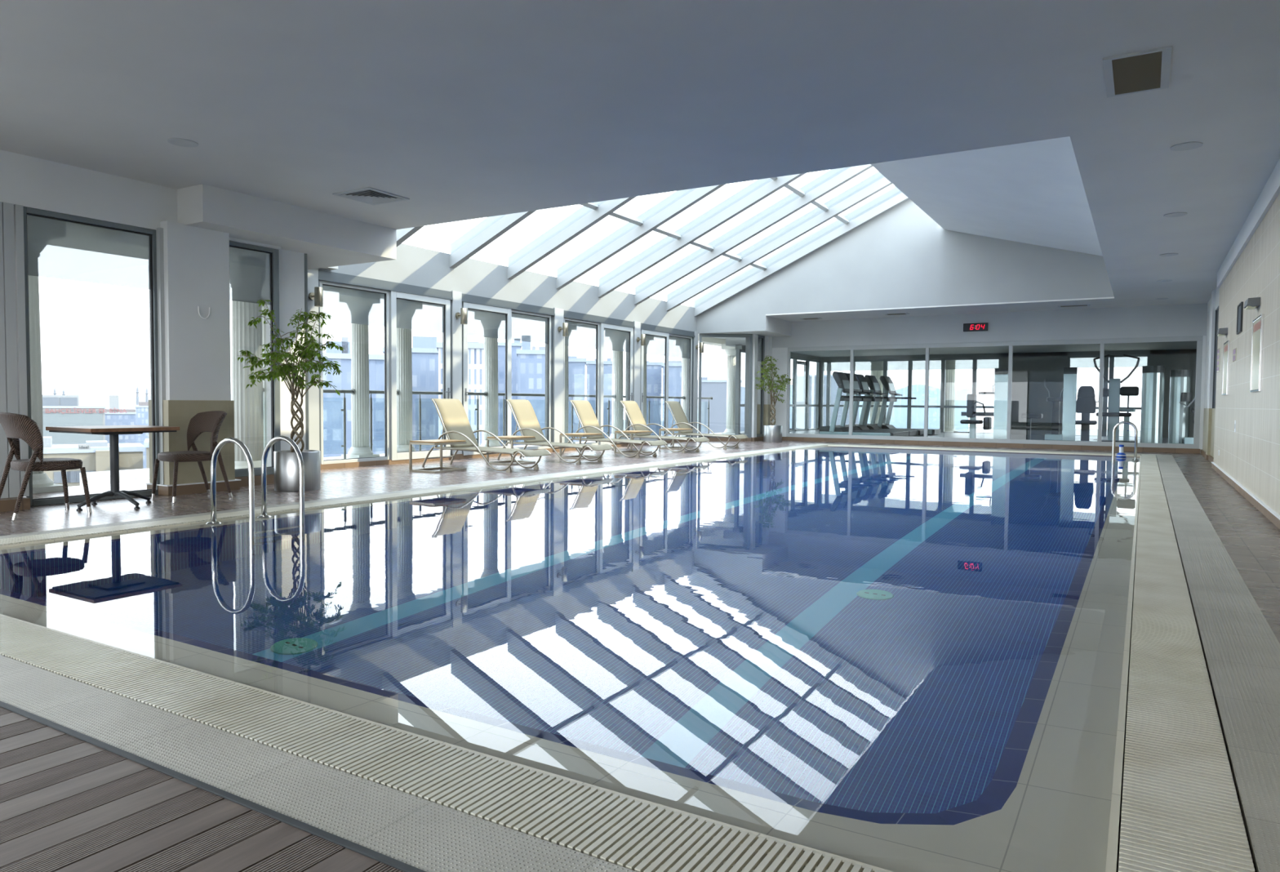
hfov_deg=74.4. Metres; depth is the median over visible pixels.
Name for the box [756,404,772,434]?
wall
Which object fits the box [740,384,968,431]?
hills
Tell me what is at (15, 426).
wicker chair
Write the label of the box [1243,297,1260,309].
wall lamp
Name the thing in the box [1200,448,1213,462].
baseboard
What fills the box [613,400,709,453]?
sun lounger
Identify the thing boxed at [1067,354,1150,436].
window
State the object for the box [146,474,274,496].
baseboard
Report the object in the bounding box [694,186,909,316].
skylight
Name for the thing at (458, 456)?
pillar
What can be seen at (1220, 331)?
wall lamp
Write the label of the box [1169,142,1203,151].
recessed light
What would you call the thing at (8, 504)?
baseboard
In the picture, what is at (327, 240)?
ceiling beam
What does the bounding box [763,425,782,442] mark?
pot
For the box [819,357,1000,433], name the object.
window
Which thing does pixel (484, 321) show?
door
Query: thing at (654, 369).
apartment tower
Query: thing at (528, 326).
window
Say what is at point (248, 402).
stone column
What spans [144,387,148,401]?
minaret
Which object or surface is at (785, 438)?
baseboard
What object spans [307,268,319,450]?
wall pillar
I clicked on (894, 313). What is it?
ceiling vent
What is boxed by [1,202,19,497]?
window post
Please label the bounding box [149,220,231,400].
wall pillar
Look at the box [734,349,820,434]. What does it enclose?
window
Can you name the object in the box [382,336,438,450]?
apartment tower
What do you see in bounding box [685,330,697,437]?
wall pillar
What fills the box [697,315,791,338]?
ceiling
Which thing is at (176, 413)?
wall
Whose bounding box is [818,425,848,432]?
hood
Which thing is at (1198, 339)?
window frame
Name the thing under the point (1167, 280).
recessed light
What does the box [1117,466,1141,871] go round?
floor
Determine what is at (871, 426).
hood
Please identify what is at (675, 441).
baseboard
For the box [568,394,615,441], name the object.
balcony railing
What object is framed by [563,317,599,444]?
window
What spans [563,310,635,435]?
door frame
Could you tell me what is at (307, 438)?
window
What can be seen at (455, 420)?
sun lounger
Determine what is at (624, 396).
balcony railing
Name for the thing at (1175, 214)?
recessed light
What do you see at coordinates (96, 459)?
school building
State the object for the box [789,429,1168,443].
floor
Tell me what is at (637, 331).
wall pillar
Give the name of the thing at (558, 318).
wall pillar
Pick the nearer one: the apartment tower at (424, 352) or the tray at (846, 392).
the tray at (846, 392)
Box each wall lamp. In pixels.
[308,286,323,306]
[455,307,467,324]
[557,322,568,336]
[636,333,645,346]
[695,342,703,352]
[1216,327,1227,336]
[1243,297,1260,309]
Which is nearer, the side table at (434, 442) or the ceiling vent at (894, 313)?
the side table at (434, 442)
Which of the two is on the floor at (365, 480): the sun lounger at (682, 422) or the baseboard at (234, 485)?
the sun lounger at (682, 422)
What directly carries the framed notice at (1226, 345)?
attached to the wall at (1251, 455)
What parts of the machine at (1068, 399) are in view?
bench post, rod, post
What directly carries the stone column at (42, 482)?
on the floor at (138, 474)
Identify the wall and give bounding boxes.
[0,149,177,230]
[148,400,235,484]
[266,248,306,466]
[318,243,696,331]
[689,185,1114,333]
[735,344,821,360]
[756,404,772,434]
[771,302,1207,453]
[821,349,1196,437]
[871,136,1102,256]
[1202,288,1219,457]
[1213,192,1279,515]
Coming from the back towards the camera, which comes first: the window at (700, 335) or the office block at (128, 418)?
the office block at (128, 418)
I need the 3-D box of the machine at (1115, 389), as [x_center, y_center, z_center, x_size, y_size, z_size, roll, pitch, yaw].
[11.763,-0.922,20.859,1.009,2.162,0.788,2,3,31]
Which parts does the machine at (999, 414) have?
post, arm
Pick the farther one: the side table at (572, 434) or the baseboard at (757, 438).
the baseboard at (757, 438)
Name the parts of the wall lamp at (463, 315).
lamp shade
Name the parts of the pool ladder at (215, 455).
rail, rail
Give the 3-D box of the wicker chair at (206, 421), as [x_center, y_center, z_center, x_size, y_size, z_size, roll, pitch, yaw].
[-4.499,0.190,8.467,0.586,0.884,0.600,2,3,37]
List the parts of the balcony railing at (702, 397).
handrail, post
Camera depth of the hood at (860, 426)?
24.40 m
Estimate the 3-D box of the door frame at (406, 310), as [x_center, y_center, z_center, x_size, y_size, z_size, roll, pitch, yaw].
[-3.535,-0.959,13.681,0.117,2.650,1.300,2,3,31]
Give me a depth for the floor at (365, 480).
8.96 m
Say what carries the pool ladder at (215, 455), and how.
in the pool water
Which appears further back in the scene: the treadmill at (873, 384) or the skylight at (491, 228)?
the treadmill at (873, 384)
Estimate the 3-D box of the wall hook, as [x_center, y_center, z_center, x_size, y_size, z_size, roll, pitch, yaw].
[-4.641,-1.311,8.979,0.016,0.128,0.140,2,3,31]
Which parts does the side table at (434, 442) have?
leg, frame, frame, leg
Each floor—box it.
[0,440,1279,643]
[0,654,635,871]
[79,428,804,485]
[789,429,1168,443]
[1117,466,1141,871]
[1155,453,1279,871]
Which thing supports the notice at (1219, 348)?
attached to the wall at (1251, 455)
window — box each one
[22,206,159,506]
[229,237,280,476]
[304,253,309,449]
[320,280,390,464]
[511,309,551,449]
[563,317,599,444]
[668,333,692,437]
[697,333,752,441]
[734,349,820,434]
[756,334,764,436]
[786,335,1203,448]
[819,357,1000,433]
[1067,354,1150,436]
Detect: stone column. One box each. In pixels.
[27,275,68,493]
[231,300,267,469]
[261,304,267,464]
[341,323,379,458]
[396,328,415,452]
[480,337,501,446]
[564,345,575,443]
[609,350,625,438]
[643,353,646,423]
[676,357,686,436]
[720,343,741,434]
[869,370,883,423]
[939,368,955,431]
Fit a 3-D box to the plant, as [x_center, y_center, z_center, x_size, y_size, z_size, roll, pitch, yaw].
[9.122,-18.891,219.108,3.352,0.800,11.000,1,2,2]
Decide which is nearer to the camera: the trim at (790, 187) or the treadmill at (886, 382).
the trim at (790, 187)
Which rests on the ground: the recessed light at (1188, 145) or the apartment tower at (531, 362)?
the apartment tower at (531, 362)
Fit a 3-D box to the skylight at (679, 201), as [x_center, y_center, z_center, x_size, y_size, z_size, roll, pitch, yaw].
[0.994,-4.414,15.187,6.100,3.145,0.120,2,3,31]
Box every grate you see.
[0,615,882,871]
[828,444,1140,455]
[1118,454,1254,871]
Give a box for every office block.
[105,395,136,443]
[134,401,148,468]
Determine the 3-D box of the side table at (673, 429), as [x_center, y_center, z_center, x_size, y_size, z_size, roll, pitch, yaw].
[0.782,0.058,18.327,0.492,0.435,0.632,2,3,31]
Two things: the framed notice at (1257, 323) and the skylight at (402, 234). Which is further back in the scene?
the skylight at (402, 234)
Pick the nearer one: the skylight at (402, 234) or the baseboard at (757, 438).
the skylight at (402, 234)
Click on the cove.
(1271, 190)
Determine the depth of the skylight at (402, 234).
12.66 m
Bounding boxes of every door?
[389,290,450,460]
[462,302,511,455]
[599,323,633,444]
[640,328,669,440]
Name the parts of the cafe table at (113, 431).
mounting plate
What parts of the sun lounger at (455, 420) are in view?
leg, rail, leg, seat rail, arm frame, arm frame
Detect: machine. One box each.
[953,368,1008,439]
[1021,367,1077,440]
[1093,354,1140,442]
[1140,365,1164,443]
[1165,369,1195,444]
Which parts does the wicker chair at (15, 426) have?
leg, backrest, leg, seat, leg, leg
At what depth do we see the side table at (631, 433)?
16.46 m
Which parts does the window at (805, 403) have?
opening sash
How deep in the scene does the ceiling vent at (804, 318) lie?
21.64 m
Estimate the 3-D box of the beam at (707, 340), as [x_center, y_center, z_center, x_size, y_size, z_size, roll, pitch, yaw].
[-1.433,-2.697,18.774,1.950,0.190,23.100,2,3,31]
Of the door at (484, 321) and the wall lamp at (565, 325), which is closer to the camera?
the door at (484, 321)
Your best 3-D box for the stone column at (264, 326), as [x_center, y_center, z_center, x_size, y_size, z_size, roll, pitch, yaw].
[-5.375,-0.930,12.218,0.480,2.860,0.480,2,3,31]
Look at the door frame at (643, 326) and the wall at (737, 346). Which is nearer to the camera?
the door frame at (643, 326)
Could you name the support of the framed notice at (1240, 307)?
attached to the wall at (1251, 455)
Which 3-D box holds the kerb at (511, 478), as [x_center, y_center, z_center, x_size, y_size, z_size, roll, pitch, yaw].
[-0.329,0.575,13.123,0.145,0.200,19.120,2,3,31]
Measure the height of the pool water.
0.001 m
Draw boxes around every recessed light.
[167,137,198,146]
[1156,279,1172,281]
[1159,253,1178,256]
[1163,212,1187,217]
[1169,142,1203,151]
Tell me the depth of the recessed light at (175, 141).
7.19 m
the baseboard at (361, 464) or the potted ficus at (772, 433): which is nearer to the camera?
the baseboard at (361, 464)
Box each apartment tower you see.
[322,337,384,457]
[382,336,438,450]
[436,341,484,449]
[497,340,521,445]
[516,341,545,444]
[568,355,586,441]
[586,358,612,438]
[646,360,662,435]
[661,360,681,435]
[697,377,742,433]
[795,374,858,428]
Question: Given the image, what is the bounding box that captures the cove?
[1216,158,1279,288]
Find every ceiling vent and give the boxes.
[332,186,409,205]
[800,317,822,319]
[883,312,909,315]
[1057,303,1090,306]
[1102,45,1172,97]
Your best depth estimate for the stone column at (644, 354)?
22.63 m
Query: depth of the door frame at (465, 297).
15.83 m
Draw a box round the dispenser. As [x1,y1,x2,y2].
[1115,444,1126,457]
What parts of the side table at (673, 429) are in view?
frame, frame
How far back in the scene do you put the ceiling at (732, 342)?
24.41 m
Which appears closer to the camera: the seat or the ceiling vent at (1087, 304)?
the ceiling vent at (1087, 304)
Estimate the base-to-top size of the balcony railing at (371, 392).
1.225 m
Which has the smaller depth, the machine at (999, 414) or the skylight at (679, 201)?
the skylight at (679, 201)
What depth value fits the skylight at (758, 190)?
16.84 m
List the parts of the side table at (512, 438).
leg, frame, frame, leg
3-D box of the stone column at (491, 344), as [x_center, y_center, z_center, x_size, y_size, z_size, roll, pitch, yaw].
[-3.094,-1.128,17.491,0.480,2.870,0.480,2,3,31]
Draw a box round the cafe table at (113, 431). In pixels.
[45,425,179,511]
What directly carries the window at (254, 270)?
in the wall at (291, 264)
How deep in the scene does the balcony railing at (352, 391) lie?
14.30 m
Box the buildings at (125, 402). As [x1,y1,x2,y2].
[70,393,232,409]
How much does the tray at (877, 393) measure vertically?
0.096 m
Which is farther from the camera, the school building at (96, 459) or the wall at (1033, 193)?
the school building at (96, 459)
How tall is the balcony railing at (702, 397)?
1.225 m
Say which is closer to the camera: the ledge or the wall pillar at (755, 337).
the ledge
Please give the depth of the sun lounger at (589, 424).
15.92 m
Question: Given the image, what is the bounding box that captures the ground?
[584,419,1140,437]
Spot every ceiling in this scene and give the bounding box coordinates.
[0,0,1279,321]
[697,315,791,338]
[725,337,1196,356]
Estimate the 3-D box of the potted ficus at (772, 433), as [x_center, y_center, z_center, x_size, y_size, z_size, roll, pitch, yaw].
[3.424,-0.964,21.834,0.960,2.237,1.321,1,2,19]
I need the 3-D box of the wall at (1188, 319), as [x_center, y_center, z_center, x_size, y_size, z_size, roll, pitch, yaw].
[7.876,-1.502,20.475,10.350,3.490,0.200,2,3,31]
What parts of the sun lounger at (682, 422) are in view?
rail, seat rail, arm frame, arm frame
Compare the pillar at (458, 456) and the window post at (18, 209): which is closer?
the window post at (18, 209)
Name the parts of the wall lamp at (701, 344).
lamp shade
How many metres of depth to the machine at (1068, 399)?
20.36 m
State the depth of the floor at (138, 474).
11.49 m
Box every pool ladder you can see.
[205,435,304,528]
[1111,420,1138,461]
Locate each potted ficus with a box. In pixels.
[237,298,344,491]
[755,355,792,442]
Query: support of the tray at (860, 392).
on the treadmill at (856, 387)
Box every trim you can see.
[146,479,240,486]
[579,202,766,270]
[770,177,848,224]
[1211,462,1279,519]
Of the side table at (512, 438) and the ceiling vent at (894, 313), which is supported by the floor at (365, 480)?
the side table at (512, 438)
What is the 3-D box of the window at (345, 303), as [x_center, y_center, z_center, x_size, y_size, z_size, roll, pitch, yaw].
[-4.261,-0.921,12.601,0.060,2.650,1.300,2,3,31]
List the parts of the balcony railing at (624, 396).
post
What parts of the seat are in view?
post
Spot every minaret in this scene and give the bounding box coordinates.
[135,386,139,404]
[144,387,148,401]
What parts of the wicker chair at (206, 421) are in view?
leg, leg, seat, leg, backrest, leg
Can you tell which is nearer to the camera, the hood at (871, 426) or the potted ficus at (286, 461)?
the potted ficus at (286, 461)
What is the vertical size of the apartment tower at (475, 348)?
80.945 m
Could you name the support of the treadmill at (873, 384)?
on the floor at (1165, 440)
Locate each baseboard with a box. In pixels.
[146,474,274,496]
[321,457,451,469]
[463,448,553,458]
[564,443,630,450]
[640,439,693,444]
[751,436,763,441]
[782,436,1199,453]
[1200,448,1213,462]
[1211,462,1279,528]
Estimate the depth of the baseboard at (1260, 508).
8.77 m
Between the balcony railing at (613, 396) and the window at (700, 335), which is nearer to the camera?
the balcony railing at (613, 396)
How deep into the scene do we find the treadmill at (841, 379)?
22.51 m
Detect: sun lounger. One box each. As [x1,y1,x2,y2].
[422,398,551,472]
[497,399,613,464]
[561,400,667,457]
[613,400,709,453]
[663,400,748,448]
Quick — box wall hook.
[197,306,210,319]
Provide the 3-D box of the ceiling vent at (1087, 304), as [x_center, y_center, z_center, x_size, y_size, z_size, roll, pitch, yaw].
[9.481,-2.846,18.419,0.620,0.014,0.260,2,3,31]
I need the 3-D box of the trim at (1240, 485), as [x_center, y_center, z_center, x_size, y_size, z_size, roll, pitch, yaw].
[4.565,0.718,5.758,0.028,0.012,18.920,2,3,31]
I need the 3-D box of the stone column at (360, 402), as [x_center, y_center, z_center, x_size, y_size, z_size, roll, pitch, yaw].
[-4.838,-1.025,14.575,0.480,2.870,0.480,2,3,31]
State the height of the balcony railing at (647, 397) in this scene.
1.225 m
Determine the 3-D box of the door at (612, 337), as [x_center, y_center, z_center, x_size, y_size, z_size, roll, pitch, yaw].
[-0.503,-1.138,18.748,0.117,2.650,1.325,2,3,31]
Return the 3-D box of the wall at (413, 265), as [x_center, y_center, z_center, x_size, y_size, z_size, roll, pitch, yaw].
[-1.702,-2.847,16.951,0.250,0.630,11.995,2,3,31]
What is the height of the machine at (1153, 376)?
1.830 m
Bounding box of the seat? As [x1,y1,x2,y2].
[1075,386,1098,441]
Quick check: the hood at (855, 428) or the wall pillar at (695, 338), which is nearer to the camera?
the wall pillar at (695, 338)
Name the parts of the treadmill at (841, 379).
handrail, rail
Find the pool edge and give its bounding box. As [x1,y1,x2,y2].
[0,444,828,545]
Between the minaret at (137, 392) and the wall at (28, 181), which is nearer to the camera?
the wall at (28, 181)
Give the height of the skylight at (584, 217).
3.145 m
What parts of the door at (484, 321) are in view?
handle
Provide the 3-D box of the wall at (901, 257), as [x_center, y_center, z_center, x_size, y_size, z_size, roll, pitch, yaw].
[5.717,-4.411,19.564,10.120,3.718,0.203,2,3,31]
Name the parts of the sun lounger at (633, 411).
rail, seat rail, arm frame, arm frame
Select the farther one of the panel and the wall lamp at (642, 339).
the wall lamp at (642, 339)
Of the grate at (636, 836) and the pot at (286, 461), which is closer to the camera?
the grate at (636, 836)
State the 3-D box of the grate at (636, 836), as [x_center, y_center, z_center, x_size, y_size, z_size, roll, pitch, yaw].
[-2.145,0.871,3.240,6.865,0.035,0.268,2,3,31]
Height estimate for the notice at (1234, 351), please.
0.160 m
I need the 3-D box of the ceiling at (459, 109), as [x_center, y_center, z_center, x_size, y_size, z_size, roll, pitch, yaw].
[1.683,-2.737,10.234,10.150,0.300,23.850,2,3,31]
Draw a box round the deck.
[0,700,426,871]
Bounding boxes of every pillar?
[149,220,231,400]
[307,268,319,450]
[442,290,462,454]
[450,453,463,459]
[544,307,564,447]
[625,320,640,439]
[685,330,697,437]
[744,333,758,437]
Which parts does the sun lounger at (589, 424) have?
rail, seat rail, arm frame, arm frame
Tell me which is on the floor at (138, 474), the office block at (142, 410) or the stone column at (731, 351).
the stone column at (731, 351)
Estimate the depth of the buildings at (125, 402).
1266.18 m
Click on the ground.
(979, 429)
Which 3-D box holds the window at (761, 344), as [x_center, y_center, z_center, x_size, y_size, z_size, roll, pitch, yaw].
[3.178,-1.331,22.558,0.080,2.710,0.560,2,3,31]
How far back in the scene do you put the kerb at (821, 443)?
19.04 m
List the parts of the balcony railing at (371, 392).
post, handrail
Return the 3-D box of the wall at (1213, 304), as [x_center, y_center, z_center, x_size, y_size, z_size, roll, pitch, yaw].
[10.868,-1.140,15.754,0.355,3.190,4.850,2,3,31]
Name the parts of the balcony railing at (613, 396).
post, handrail, post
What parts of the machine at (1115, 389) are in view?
handle arm, frame post, seat post, stem, handle arm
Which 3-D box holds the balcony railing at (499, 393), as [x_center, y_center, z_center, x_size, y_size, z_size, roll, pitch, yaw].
[-2.464,-0.344,18.600,0.111,1.225,2.200,2,3,31]
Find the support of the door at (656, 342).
in the wall at (413, 265)
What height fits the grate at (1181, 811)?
0.035 m
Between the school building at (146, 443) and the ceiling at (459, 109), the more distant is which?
the school building at (146, 443)
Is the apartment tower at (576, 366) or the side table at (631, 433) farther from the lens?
the apartment tower at (576, 366)
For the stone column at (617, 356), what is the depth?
21.59 m
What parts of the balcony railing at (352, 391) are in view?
handrail, post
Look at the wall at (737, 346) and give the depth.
27.51 m
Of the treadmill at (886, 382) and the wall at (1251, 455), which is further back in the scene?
the treadmill at (886, 382)
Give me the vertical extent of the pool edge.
0.035 m
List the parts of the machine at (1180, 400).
arm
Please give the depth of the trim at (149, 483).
8.84 m
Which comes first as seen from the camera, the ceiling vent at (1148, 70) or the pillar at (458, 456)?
the ceiling vent at (1148, 70)
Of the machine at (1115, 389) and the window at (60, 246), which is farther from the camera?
the machine at (1115, 389)
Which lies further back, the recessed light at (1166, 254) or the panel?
the panel
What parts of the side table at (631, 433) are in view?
leg, frame, frame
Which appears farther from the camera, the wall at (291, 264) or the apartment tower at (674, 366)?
the apartment tower at (674, 366)
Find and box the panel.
[1212,308,1218,408]
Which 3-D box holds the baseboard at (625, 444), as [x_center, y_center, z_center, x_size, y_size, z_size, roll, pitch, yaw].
[-0.913,0.227,18.269,0.120,0.075,2.750,2,3,31]
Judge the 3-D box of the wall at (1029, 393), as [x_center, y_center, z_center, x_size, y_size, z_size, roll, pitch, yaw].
[11.460,-1.287,26.441,12.300,2.640,0.200,2,3,31]
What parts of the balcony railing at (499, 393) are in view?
post, handrail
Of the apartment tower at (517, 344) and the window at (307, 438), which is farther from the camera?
the apartment tower at (517, 344)
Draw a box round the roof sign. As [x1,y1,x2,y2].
[78,444,90,449]
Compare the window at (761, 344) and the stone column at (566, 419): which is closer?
the stone column at (566, 419)
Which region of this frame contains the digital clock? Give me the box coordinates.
[963,322,987,331]
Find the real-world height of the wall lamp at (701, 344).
0.265 m
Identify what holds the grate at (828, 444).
on the floor at (1140, 467)
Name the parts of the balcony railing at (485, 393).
post, handrail, post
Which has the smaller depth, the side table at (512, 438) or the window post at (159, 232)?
the window post at (159, 232)
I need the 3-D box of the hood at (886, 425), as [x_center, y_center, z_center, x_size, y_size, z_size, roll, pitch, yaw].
[7.483,-0.286,26.058,0.680,0.210,0.770,2,3,31]
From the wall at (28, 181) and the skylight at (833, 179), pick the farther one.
the skylight at (833, 179)
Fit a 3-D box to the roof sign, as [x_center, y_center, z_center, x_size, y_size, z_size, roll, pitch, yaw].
[-94.778,1.899,143.767,1.750,0.950,0.110,-1,3,-33]
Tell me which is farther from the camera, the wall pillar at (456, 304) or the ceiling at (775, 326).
the ceiling at (775, 326)
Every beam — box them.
[177,183,396,269]
[320,266,725,346]
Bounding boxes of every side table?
[408,439,466,473]
[486,435,535,465]
[559,432,602,459]
[614,430,652,453]
[658,427,693,449]
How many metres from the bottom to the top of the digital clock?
0.190 m
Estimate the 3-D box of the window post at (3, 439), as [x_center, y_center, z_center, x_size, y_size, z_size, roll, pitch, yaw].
[-5.728,-0.760,7.518,0.120,2.630,0.065,2,3,31]
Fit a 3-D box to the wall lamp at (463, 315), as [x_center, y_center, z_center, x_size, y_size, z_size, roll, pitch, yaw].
[-3.016,-2.027,14.277,0.206,0.265,0.112,2,3,31]
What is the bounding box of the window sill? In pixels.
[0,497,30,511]
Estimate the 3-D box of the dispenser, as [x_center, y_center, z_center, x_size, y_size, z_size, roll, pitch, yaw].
[9.656,0.311,16.909,0.176,0.275,0.176,2,3,31]
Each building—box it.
[42,395,126,444]
[43,435,145,486]
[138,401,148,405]
[143,438,149,468]
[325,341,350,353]
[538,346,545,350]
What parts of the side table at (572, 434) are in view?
leg, leg, frame, frame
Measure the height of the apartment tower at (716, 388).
80.787 m
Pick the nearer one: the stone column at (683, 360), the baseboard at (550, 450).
the baseboard at (550, 450)
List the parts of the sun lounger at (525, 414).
leg, rail, seat rail, arm frame, arm frame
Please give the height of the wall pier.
2.820 m
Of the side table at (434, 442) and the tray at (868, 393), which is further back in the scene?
the tray at (868, 393)
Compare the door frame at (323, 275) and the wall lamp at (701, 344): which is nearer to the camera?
the door frame at (323, 275)
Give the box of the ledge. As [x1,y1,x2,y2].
[0,444,1141,871]
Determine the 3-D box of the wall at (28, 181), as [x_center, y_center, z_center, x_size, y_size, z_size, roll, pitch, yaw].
[-6.842,-2.244,5.740,0.250,0.460,7.360,2,3,31]
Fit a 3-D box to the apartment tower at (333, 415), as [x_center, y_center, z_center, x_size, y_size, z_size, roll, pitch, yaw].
[-55.931,23.524,153.452,17.838,81.880,25.600,0,2,-20]
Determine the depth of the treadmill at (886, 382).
25.63 m
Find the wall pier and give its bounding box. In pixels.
[757,335,772,404]
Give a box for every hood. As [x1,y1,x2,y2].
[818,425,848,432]
[844,424,860,431]
[848,423,869,430]
[857,423,880,429]
[874,422,895,428]
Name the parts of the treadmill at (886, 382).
rail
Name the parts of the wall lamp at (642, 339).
lamp shade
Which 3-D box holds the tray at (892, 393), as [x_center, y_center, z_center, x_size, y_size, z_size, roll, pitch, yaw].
[7.836,-1.279,25.812,0.237,0.096,0.680,2,3,31]
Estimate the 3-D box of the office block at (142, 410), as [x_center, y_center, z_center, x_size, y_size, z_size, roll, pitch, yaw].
[-267.498,18.446,461.657,14.311,74.158,25.600,-1,3,-30]
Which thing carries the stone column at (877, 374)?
on the floor at (138, 474)
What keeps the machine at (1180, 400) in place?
on the floor at (1165, 440)
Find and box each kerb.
[0,443,821,538]
[821,443,1155,455]
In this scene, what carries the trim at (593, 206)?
attached to the wall at (901, 257)
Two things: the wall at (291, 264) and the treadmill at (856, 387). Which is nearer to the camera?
the wall at (291, 264)
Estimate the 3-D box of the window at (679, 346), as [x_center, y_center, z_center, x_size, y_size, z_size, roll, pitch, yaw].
[0.984,-1.231,21.367,0.060,2.650,1.320,2,3,31]
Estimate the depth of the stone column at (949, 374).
28.48 m
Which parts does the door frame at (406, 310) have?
handle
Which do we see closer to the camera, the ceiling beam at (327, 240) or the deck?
the deck
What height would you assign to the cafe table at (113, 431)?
0.738 m
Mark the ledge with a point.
(1113, 849)
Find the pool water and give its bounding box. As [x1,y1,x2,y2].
[0,445,1140,871]
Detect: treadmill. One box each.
[818,371,902,435]
[844,372,908,436]
[848,373,916,435]
[857,374,924,435]
[874,375,940,434]
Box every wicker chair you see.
[0,412,92,519]
[151,410,232,502]
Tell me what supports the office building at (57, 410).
on the ground
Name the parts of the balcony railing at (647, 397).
post, handrail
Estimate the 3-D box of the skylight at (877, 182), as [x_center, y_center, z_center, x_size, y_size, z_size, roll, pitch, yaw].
[3.303,-4.550,19.047,6.100,3.145,0.120,2,3,31]
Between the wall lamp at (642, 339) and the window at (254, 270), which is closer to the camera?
the window at (254, 270)
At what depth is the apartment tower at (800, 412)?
410.67 m
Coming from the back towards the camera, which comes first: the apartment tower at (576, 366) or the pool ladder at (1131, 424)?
the apartment tower at (576, 366)
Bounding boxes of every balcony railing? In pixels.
[323,388,355,458]
[368,389,399,451]
[412,391,488,450]
[497,392,545,444]
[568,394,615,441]
[622,395,625,431]
[646,395,685,436]
[697,396,712,433]
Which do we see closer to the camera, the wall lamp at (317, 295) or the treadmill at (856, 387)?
the wall lamp at (317, 295)
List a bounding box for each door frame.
[318,269,453,454]
[462,293,555,453]
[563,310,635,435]
[640,323,694,437]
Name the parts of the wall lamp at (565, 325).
lamp shade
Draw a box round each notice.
[1216,347,1220,372]
[1222,340,1230,395]
[1232,347,1236,361]
[1236,301,1243,334]
[1249,313,1264,391]
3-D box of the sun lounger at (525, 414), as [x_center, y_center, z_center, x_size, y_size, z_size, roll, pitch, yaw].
[-1.432,-0.089,14.156,1.977,1.038,0.660,2,3,31]
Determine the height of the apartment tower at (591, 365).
82.919 m
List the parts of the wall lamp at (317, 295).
lamp shade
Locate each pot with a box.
[273,449,320,491]
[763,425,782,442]
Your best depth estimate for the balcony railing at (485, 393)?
16.09 m
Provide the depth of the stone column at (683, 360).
24.83 m
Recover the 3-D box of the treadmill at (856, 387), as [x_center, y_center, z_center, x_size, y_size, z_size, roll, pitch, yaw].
[6.357,-0.878,23.399,2.000,1.747,0.910,2,3,31]
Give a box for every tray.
[843,391,858,394]
[853,391,867,395]
[863,391,876,395]
[874,391,888,395]
[888,392,902,395]
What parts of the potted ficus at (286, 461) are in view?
braided stem, braided stem, braided stem, braided stem, braided stem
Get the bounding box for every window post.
[0,201,8,497]
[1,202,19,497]
[13,204,29,496]
[155,227,165,484]

